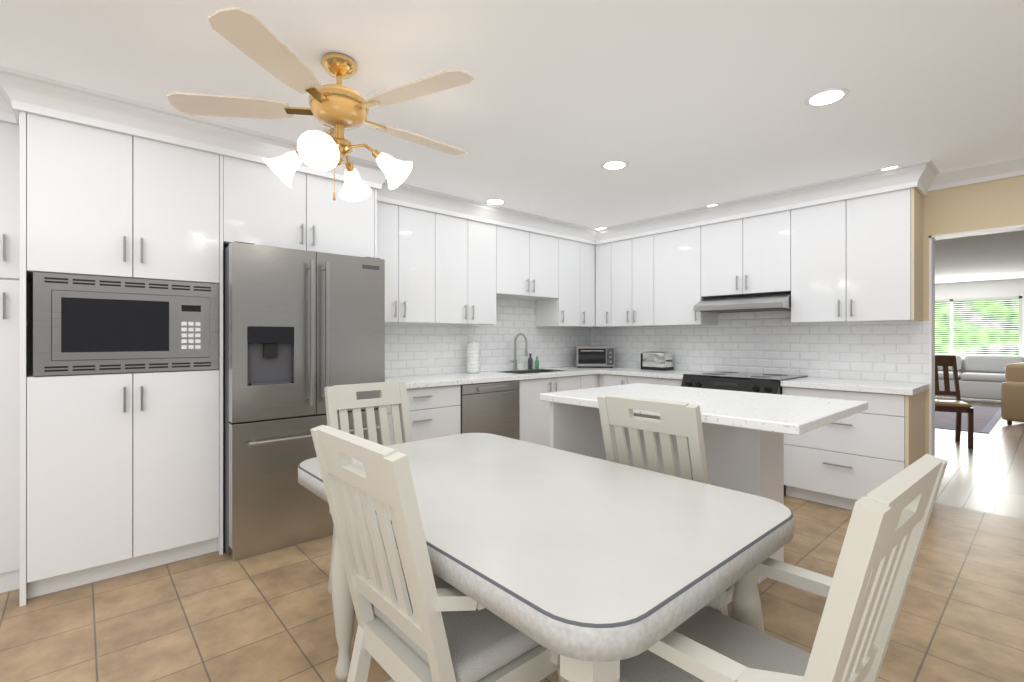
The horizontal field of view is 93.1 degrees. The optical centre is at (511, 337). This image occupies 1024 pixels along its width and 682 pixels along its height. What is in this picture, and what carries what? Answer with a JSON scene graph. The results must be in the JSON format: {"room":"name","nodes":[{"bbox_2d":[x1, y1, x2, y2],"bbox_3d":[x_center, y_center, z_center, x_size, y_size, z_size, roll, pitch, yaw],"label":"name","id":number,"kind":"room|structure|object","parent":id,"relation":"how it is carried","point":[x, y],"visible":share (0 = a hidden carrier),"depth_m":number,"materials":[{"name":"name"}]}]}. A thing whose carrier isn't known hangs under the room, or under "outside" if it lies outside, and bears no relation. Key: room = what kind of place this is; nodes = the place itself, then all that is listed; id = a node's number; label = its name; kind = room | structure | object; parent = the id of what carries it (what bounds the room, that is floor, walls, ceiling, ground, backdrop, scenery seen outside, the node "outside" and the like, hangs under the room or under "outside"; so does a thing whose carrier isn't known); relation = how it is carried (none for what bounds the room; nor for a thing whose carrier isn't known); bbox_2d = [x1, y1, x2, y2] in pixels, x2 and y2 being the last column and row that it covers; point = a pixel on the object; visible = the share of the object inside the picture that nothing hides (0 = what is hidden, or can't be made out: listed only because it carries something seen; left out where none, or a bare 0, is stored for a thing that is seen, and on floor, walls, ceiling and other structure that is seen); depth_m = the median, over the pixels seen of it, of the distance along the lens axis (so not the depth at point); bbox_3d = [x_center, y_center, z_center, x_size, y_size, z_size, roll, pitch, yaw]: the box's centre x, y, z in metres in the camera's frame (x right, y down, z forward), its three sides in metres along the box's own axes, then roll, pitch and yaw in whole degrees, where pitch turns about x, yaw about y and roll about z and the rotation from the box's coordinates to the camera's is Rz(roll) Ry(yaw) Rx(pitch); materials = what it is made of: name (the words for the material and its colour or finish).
{"room":"kitchen","nodes":[
{"label":"kitchen","id":0,"kind":"room"},
{"bbox_2d":[20,111,223,286],"bbox_3d":[-2.177,-0.684,2.753,0.785,0.742,0.624,0,0,-42],"label":"upper cabinet","id":1,"kind":"object","parent":0,"relation":"attached to","point":[94,201],"depth_m":2.47,"materials":[{"name":"white wood"}]},
{"bbox_2d":[224,156,375,257],"bbox_3d":[-1.522,-0.805,3.336,0.932,0.500,0.624,0,0,-42],"label":"upper cabinet","id":2,"kind":"object","parent":0,"relation":"attached to","point":[260,209],"depth_m":3.05,"materials":[{"name":"white wood"}]},
{"bbox_2d":[376,199,435,323],"bbox_3d":[-1.006,-0.590,3.982,0.662,0.930,0.344,0,0,-42],"label":"upper cabinet","id":3,"kind":"object","parent":0,"relation":"attached to","point":[405,236],"depth_m":3.91,"materials":[{"name":"white wood"}]},
{"bbox_2d":[432,213,499,324],"bbox_3d":[-0.508,-0.590,4.424,0.670,0.930,0.344,0,0,-42],"label":"upper cabinet","id":4,"kind":"object","parent":0,"relation":"attached to","point":[467,251],"depth_m":4.29,"materials":[{"name":"white wood"}]},
{"bbox_2d":[0,396,1023,681],"bbox_3d":[4.208,1.275,3.838,18.000,0.060,8.500,0,0,-42],"label":"floor","id":5,"kind":"structure","parent":0,"point":[215,616],"depth_m":2.22,"materials":[{"name":"tile"}]},
{"bbox_2d":[0,119,31,594],"bbox_3d":[-2.761,0.095,2.374,0.538,2.300,0.414,0,0,-42],"label":"tall cabinet","id":6,"kind":"object","parent":5,"relation":"on","point":[15,291],"depth_m":2.37,"materials":[{"name":"white"}]},
{"bbox_2d":[20,367,222,606],"bbox_3d":[-2.177,0.714,2.753,0.785,1.062,0.624,0,0,-42],"label":"base cabinet","id":7,"kind":"object","parent":5,"relation":"on","point":[106,475],"depth_m":2.48,"materials":[{"name":"white wood"}]},
{"bbox_2d":[33,272,218,375],"bbox_3d":[-2.138,-0.065,2.723,0.757,0.488,0.572,0,0,-42],"label":"microwave","id":8,"kind":"object","parent":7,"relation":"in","point":[81,323],"visible":1,"depth_m":2.48,"materials":[{"name":"silver metal"}]},
{"bbox_2d":[223,241,384,561],"bbox_3d":[-1.432,0.352,3.236,0.914,1.785,0.844,0,0,-42],"label":"refrigerator","id":9,"kind":"object","parent":5,"relation":"on","point":[302,329],"visible":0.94,"depth_m":2.86,"materials":[{"name":"grey metal"}]},
{"bbox_2d":[324,381,412,593],"bbox_3d":[-0.578,0.743,2.343,0.440,1.013,0.587,0,0,-42],"label":"chair","id":10,"kind":"object","parent":5,"relation":"on","point":[341,399],"visible":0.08,"depth_m":2.52,"materials":[{"name":"beige paint"}]},
{"bbox_2d":[386,383,463,444],"bbox_3d":[-0.891,0.810,3.910,0.740,0.870,0.604,0,0,-42],"label":"base cabinet","id":11,"kind":"object","parent":5,"relation":"on","point":[434,412],"depth_m":3.75,"materials":[{"name":"white wood"}]},
{"bbox_2d":[385,366,633,390],"bbox_3d":[0.011,0.355,4.692,3.126,0.040,0.634,0,0,-42],"label":"countertop","id":12,"kind":"structure","parent":11,"relation":"on","point":[454,380],"depth_m":4.21,"materials":[{"name":"white stone"}]},
{"bbox_2d":[466,340,479,372],"bbox_3d":[-0.371,0.178,4.624,0.126,0.310,0.126,0,0,-42],"label":"paper towel holder","id":13,"kind":"object","parent":12,"relation":"on","point":[473,356],"visible":1,"depth_m":4.57,"materials":[{"name":"white paper"}]},
{"bbox_2d":[510,333,527,369],"bbox_3d":[0.072,0.142,4.972,0.091,0.384,0.214,0,0,-42],"label":"faucet","id":14,"kind":"object","parent":12,"relation":"on","point":[514,361],"visible":1,"depth_m":5.02,"materials":[{"name":"silver metal"}]},
{"bbox_2d":[528,354,532,368],"bbox_3d":[0.197,0.251,5.189,0.054,0.165,0.054,0,0,-42],"label":"soap bottle","id":15,"kind":"object","parent":12,"relation":"on","point":[530,362],"visible":1,"depth_m":5.17,"materials":[{"name":"grey plastic"}]},
{"bbox_2d":[498,369,565,373],"bbox_3d":[0.202,0.429,4.852,0.670,0.192,0.390,0,0,-42],"label":"sink","id":16,"kind":"object","parent":12,"relation":"in","point":[531,371],"visible":0.25,"depth_m":5.03,"materials":[{"name":"silver metal"}]},
{"bbox_2d":[535,356,538,368],"bbox_3d":[0.271,0.267,5.255,0.048,0.133,0.048,0,0,-42],"label":"soap bottle","id":17,"kind":"object","parent":12,"relation":"on","point":[536,363],"visible":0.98,"depth_m":5.24,"materials":[{"name":"green"}]},
{"bbox_2d":[575,346,614,367],"bbox_3d":[0.943,0.213,5.534,0.420,0.240,0.337,0,0,3],"label":"toaster oven","id":18,"kind":"object","parent":12,"relation":"on","point":[594,355],"visible":1,"depth_m":5.41,"materials":[{"name":"silver metal"}]},
{"bbox_2d":[310,425,568,681],"bbox_3d":[-0.176,0.743,1.345,0.587,1.013,0.530,0,0,-42],"label":"chair","id":19,"kind":"object","parent":5,"relation":"on","point":[424,623],"visible":0.75,"depth_m":1.20,"materials":[{"name":"beige paint"}]},
{"bbox_2d":[461,380,519,439],"bbox_3d":[-0.348,0.814,4.334,0.626,0.862,0.585,0,0,-42],"label":"dishwasher","id":20,"kind":"object","parent":5,"relation":"on","point":[491,407],"visible":0.46,"depth_m":4.13,"materials":[{"name":"grey metal"}]},
{"bbox_2d":[298,433,793,681],"bbox_3d":[-0.015,0.863,1.635,0.940,0.765,1.520,0,0,-42],"label":"dining table","id":21,"kind":"object","parent":5,"relation":"on","point":[589,569],"visible":0.88,"depth_m":1.20,"materials":[{"name":"laminate"}]},
{"bbox_2d":[512,374,583,446],"bbox_3d":[0.177,0.810,4.859,0.848,0.870,0.604,0,0,-42],"label":"base cabinet","id":22,"kind":"object","parent":5,"relation":"on","point":[534,412],"depth_m":4.52,"materials":[{"name":"white wood"}]},
{"bbox_2d":[584,375,595,388],"bbox_3d":[0.584,0.810,5.222,0.243,0.870,0.604,0,0,-42],"label":"base cabinet","id":23,"kind":"object","parent":5,"relation":"on","point":[589,380],"depth_m":5.01,"materials":[{"name":"white wood"}]},
{"bbox_2d":[596,375,598,386],"bbox_3d":[0.922,0.810,5.522,0.661,0.870,0.604,0,0,-42],"label":"base cabinet","id":24,"kind":"object","parent":5,"relation":"on","point":[597,376],"depth_m":5.13,"materials":[{"name":"white wood"}]},
{"bbox_2d":[599,374,627,386],"bbox_3d":[1.255,0.810,5.191,0.604,0.870,0.367,0,0,-42],"label":"base cabinet","id":25,"kind":"object","parent":5,"relation":"on","point":[604,380],"depth_m":4.99,"materials":[{"name":"white wood"}]},
{"bbox_2d":[628,375,681,385],"bbox_3d":[1.585,0.810,4.820,0.604,0.870,0.625,0,0,-42],"label":"base cabinet","id":26,"kind":"object","parent":5,"relation":"on","point":[632,379],"depth_m":4.62,"materials":[{"name":"white wood"}]},
{"bbox_2d":[600,368,707,378],"bbox_3d":[1.467,0.355,4.929,0.634,0.040,0.944,0,0,-42],"label":"countertop","id":27,"kind":"structure","parent":26,"relation":"on","point":[644,374],"depth_m":4.74,"materials":[{"name":"white stone"}]},
{"bbox_2d":[641,352,673,370],"bbox_3d":[1.533,0.240,5.101,0.178,0.187,0.302,0,0,-42],"label":"toaster","id":28,"kind":"object","parent":27,"relation":"on","point":[662,361],"visible":1,"depth_m":5.03,"materials":[{"name":"silver metal"}]},
{"bbox_2d":[550,403,783,583],"bbox_3d":[0.856,0.801,2.717,0.900,0.888,0.920,0,0,-42],"label":"kitchen island","id":29,"kind":"object","parent":5,"relation":"on","point":[743,433],"depth_m":2.63,"materials":[{"name":"white wood"}]},
{"bbox_2d":[540,383,867,434],"bbox_3d":[0.961,0.335,2.576,0.970,0.040,1.330,0,0,-42],"label":"island countertop","id":30,"kind":"structure","parent":29,"relation":"on","point":[749,411],"depth_m":2.33,"materials":[{"name":"white stone"}]},
{"bbox_2d":[597,394,757,606],"bbox_3d":[0.724,0.743,2.078,0.587,1.013,0.440,0,0,-42],"label":"chair","id":31,"kind":"object","parent":5,"relation":"on","point":[682,421],"visible":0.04,"depth_m":1.88,"materials":[{"name":"beige paint"}]},
{"bbox_2d":[681,371,807,492],"bbox_3d":[2.022,0.774,4.250,0.704,0.902,0.800,0,0,-42],"label":"range","id":32,"kind":"object","parent":5,"relation":"on","point":[769,383],"visible":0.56,"depth_m":4.06,"materials":[{"name":"grey metal"}]},
{"bbox_2d":[615,454,947,681],"bbox_3d":[0.521,0.743,1.063,0.542,1.013,0.602,0,0,-42],"label":"chair","id":33,"kind":"object","parent":5,"relation":"on","point":[863,590],"visible":0.75,"depth_m":0.91,"materials":[{"name":"beige paint"}]},
{"bbox_2d":[782,387,924,509],"bbox_3d":[2.588,0.810,3.692,0.604,0.870,0.774,0,0,-42],"label":"base cabinet","id":34,"kind":"object","parent":5,"relation":"on","point":[838,463],"depth_m":3.44,"materials":[{"name":"white wood"}]},
{"bbox_2d":[781,377,929,394],"bbox_3d":[2.585,0.355,3.672,0.634,0.040,0.800,0,0,-42],"label":"countertop","id":35,"kind":"structure","parent":34,"relation":"on","point":[877,387],"depth_m":3.50,"materials":[{"name":"white stone"}]},
{"bbox_2d":[935,355,973,448],"bbox_3d":[5.109,0.730,5.782,0.440,1.035,0.560,0,0,28],"label":"chair","id":36,"kind":"object","parent":5,"relation":"on","point":[958,406],"visible":0.48,"depth_m":5.81,"materials":[{"name":"brown wood"}]},
{"bbox_2d":[935,406,1000,433],"bbox_3d":[6.877,1.239,7.985,3.260,0.012,1.610,0,0,-42],"label":"living room rug","id":37,"kind":"object","parent":5,"relation":"on","point":[986,419],"visible":0.29,"depth_m":7.33,"materials":[{"name":"grey carpet"}]},
{"bbox_2d":[935,354,1023,399],"bbox_3d":[9.056,0.795,9.755,0.930,0.900,2.240,0,0,-42],"label":"sofa","id":38,"kind":"object","parent":5,"relation":"on","point":[981,376],"visible":0.29,"depth_m":9.40,"materials":[{"name":"grey fabric"}]},
{"bbox_2d":[1001,363,1023,424],"bbox_3d":[7.707,0.805,6.829,1.080,0.880,0.900,0,0,-27],"label":"armchair","id":39,"kind":"object","parent":5,"relation":"on","point":[1012,397],"visible":1,"depth_m":6.89,"materials":[{"name":"beige leather"}]},
{"bbox_2d":[0,0,1023,228],"bbox_3d":[0.266,-1.235,0.747,8.000,0.080,7.120,0,0,-42],"label":"ceiling","id":40,"kind":"structure","parent":0,"point":[550,108],"depth_m":2.24,"materials":[{"name":"white paint"}]},
{"bbox_2d":[167,7,473,201],"bbox_3d":[-0.715,-0.889,2.131,1.245,0.609,1.285,0,0,-42],"label":"fan light","id":41,"kind":"object","parent":40,"relation":"hanging from","point":[338,108],"visible":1,"depth_m":2.02,"materials":[{"name":"gold metal"}]},
{"bbox_2d":[485,198,505,204],"bbox_3d":[-0.145,-1.192,4.249,0.190,0.006,0.190,0,0,-42],"label":"recessed light","id":42,"kind":"object","parent":40,"relation":"in","point":[494,201],"visible":1,"depth_m":4.23,"materials":[{"name":"white"}]},
{"bbox_2d":[601,160,628,169],"bbox_3d":[0.709,-1.192,3.349,0.190,0.006,0.190,0,0,-42],"label":"recessed light","id":43,"kind":"object","parent":40,"relation":"in","point":[614,164],"visible":1,"depth_m":3.34,"materials":[{"name":"white"}]},
{"bbox_2d":[804,87,849,106],"bbox_3d":[1.560,-1.192,2.407,0.190,0.006,0.190,0,0,-42],"label":"recessed light","id":44,"kind":"object","parent":40,"relation":"in","point":[826,97],"visible":1,"depth_m":2.40,"materials":[{"name":"white"}]},
{"bbox_2d":[876,165,901,170],"bbox_3d":[2.690,-1.192,3.438,0.190,0.006,0.190,0,0,-42],"label":"recessed light","id":45,"kind":"object","parent":40,"relation":"in","point":[888,167],"visible":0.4,"depth_m":3.39,"materials":[{"name":"white"}]},
{"bbox_2d":[500,226,559,302],"bbox_3d":[0.060,-0.735,4.929,0.850,0.640,0.344,0,0,-42],"label":"upper cabinet","id":46,"kind":"object","parent":0,"relation":"attached to","point":[529,261],"depth_m":4.80,"materials":[{"name":"white wood"}]},
{"bbox_2d":[536,238,583,326],"bbox_3d":[0.504,-0.590,5.325,0.340,0.930,0.344,0,0,-42],"label":"upper cabinet","id":47,"kind":"object","parent":0,"relation":"attached to","point":[566,311],"depth_m":5.22,"materials":[{"name":"white wood"}]},
{"bbox_2d":[584,243,595,326],"bbox_3d":[0.727,-0.590,5.523,0.256,0.930,0.344,0,0,-42],"label":"upper cabinet","id":48,"kind":"object","parent":0,"relation":"attached to","point":[589,249],"depth_m":5.42,"materials":[{"name":"white wood"}]},
{"bbox_2d":[634,175,1023,453],"bbox_3d":[3.347,0.025,3.407,0.140,2.440,7.000,0,0,-42],"label":"wall","id":49,"kind":"structure","parent":0,"point":[998,203],"depth_m":3.44,"materials":[{"name":"beige paint"}]},
{"bbox_2d":[596,242,611,326],"bbox_3d":[1.142,-0.590,5.513,0.344,0.930,0.219,0,0,-42],"label":"upper cabinet","id":50,"kind":"object","parent":49,"relation":"attached to","point":[603,251],"depth_m":5.38,"materials":[{"name":"white wood"}]},
{"bbox_2d":[612,234,655,326],"bbox_3d":[1.391,-0.590,5.233,0.344,0.930,0.530,0,0,-42],"label":"upper cabinet","id":51,"kind":"object","parent":49,"relation":"attached to","point":[633,259],"depth_m":5.09,"materials":[{"name":"white wood"}]},
{"bbox_2d":[656,226,717,325],"bbox_3d":[1.733,-0.590,4.848,0.344,0.930,0.500,0,0,-42],"label":"upper cabinet","id":52,"kind":"object","parent":49,"relation":"attached to","point":[677,251],"depth_m":4.72,"materials":[{"name":"white wood"}]},
{"bbox_2d":[700,209,791,298],"bbox_3d":[2.155,-0.720,4.374,0.344,0.670,0.770,0,0,-42],"label":"upper cabinet","id":53,"kind":"object","parent":49,"relation":"attached to","point":[752,255],"depth_m":4.23,"materials":[{"name":"white wood"}]},
{"bbox_2d":[693,292,790,312],"bbox_3d":[2.098,-0.310,4.324,0.492,0.139,0.760,0,0,-42],"label":"range hood","id":54,"kind":"object","parent":53,"relation":"attached to","point":[757,302],"visible":0.75,"depth_m":4.17,"materials":[{"name":"silver metal"}]},
{"bbox_2d":[591,310,928,382],"bbox_3d":[2.028,0.130,4.780,0.005,1.030,3.184,0,0,-42],"label":"backsplash","id":55,"kind":"structure","parent":49,"relation":"attached to","point":[775,342],"depth_m":4.33,"materials":[{"name":"white tile"}]},
{"bbox_2d":[654,345,658,351],"bbox_3d":[1.574,0.135,5.283,0.005,0.114,0.070,0,0,-42],"label":"electrical outlet","id":56,"kind":"object","parent":55,"relation":"attached to","point":[656,348],"visible":0.67,"depth_m":5.28,"materials":[{"name":"white plastic"}]},
{"bbox_2d":[788,167,939,322],"bbox_3d":[2.707,-0.660,3.755,0.346,1.070,0.889,0,0,-42],"label":"upper cabinet","id":57,"kind":"object","parent":49,"relation":"attached to","point":[857,259],"depth_m":3.62,"materials":[{"name":"white wood"}]},
{"bbox_2d":[927,156,1023,191],"bbox_3d":[4.320,-1.140,2.148,0.075,0.110,3.825,0,0,-42],"label":"crown molding","id":58,"kind":"structure","parent":49,"relation":"attached to","point":[994,170],"depth_m":3.36,"materials":[{"name":"white wood"}]},
{"bbox_2d":[929,225,1023,455],"bbox_3d":[3.942,0.245,2.738,0.148,2.000,2.410,0,0,-42],"label":"door frame","id":59,"kind":"structure","parent":49,"relation":"attached to","point":[932,238],"depth_m":3.58,"materials":[{"name":"white wood"}]},
{"bbox_2d":[935,279,1023,356],"bbox_3d":[10.697,0.025,9.595,0.150,2.440,8.280,0,0,-42],"label":"wall","id":60,"kind":"structure","parent":0,"point":[1001,288],"depth_m":10.26,"materials":[{"name":"white paint"}]},
{"bbox_2d":[935,296,1021,355],"bbox_3d":[9.677,-0.095,10.675,0.060,1.520,2.150,0,0,-42],"label":"window frame","id":61,"kind":"structure","parent":60,"relation":"in","point":[994,298],"depth_m":10.20,"materials":[{"name":"white"}]},
{"bbox_2d":[935,300,1018,356],"bbox_3d":[9.640,-0.095,10.642,0.001,1.420,2.050,0,0,-42],"label":"window blinds","id":62,"kind":"object","parent":61,"relation":"attached to","point":[973,331],"visible":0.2,"depth_m":10.34,"materials":[{"name":"white plastic"}]},
{"bbox_2d":[935,230,1023,284],"bbox_3d":[7.249,-1.235,6.543,9.860,0.080,8.500,0,0,-42],"label":"ceiling","id":63,"kind":"structure","parent":0,"point":[990,257],"depth_m":7.30,"materials":[{"name":"white paint"}]},
{"bbox_3d":[-2.008,0.025,3.409,8.140,2.440,0.120,0,0,-42],"label":"wall","id":64,"kind":"structure","parent":0,"visible":0},
{"bbox_2d":[385,297,590,376],"bbox_3d":[-0.201,-0.040,4.932,3.124,0.750,0.005,0,0,-42],"label":"backsplash","id":65,"kind":"structure","parent":64,"relation":"attached to","point":[407,346],"depth_m":4.91,"materials":[{"name":"white tile"}]},
{"bbox_3d":[-0.451,-1.124,2.602,6.594,0.138,3.144,0,0,-42],"label":"trim","id":66,"kind":"structure","parent":0,"visible":0},
{"bbox_2d":[0,114,18,124],"bbox_3d":[-3.013,-1.123,1.793,1.690,0.145,0.110,0,0,-42],"label":"crown molding","id":67,"kind":"structure","parent":66,"relation":"attached to","point":[11,118],"depth_m":2.35,"materials":[{"name":"white wood"}]},
{"bbox_2d":[0,66,399,193],"bbox_3d":[-1.582,-1.123,2.797,1.982,0.145,0.110,0,0,-42],"label":"crown molding","id":68,"kind":"structure","parent":66,"relation":"attached to","point":[34,94],"depth_m":2.52,"materials":[{"name":"white wood"}]},
{"bbox_2d":[377,183,599,244],"bbox_3d":[-0.103,-1.123,4.467,2.648,0.145,0.120,0,0,-42],"label":"crown molding","id":69,"kind":"structure","parent":66,"relation":"attached to","point":[410,196],"depth_m":4.36,"materials":[{"name":"white wood"}]},
{"bbox_2d":[596,159,935,244],"bbox_3d":[1.867,-1.123,4.356,0.100,0.145,2.905,0,0,-42],"label":"crown molding","id":70,"kind":"structure","parent":66,"relation":"attached to","point":[920,175],"depth_m":3.93,"materials":[{"name":"white wood"}]},
{"label":"outside","id":71,"kind":"structure","parent":0,"visible":0},
{"bbox_2d":[935,299,1018,355],"bbox_3d":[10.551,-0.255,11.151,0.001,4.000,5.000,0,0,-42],"label":"garden","id":72,"kind":"object","parent":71,"point":[959,322],"depth_m":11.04,"materials":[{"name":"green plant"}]}
]}

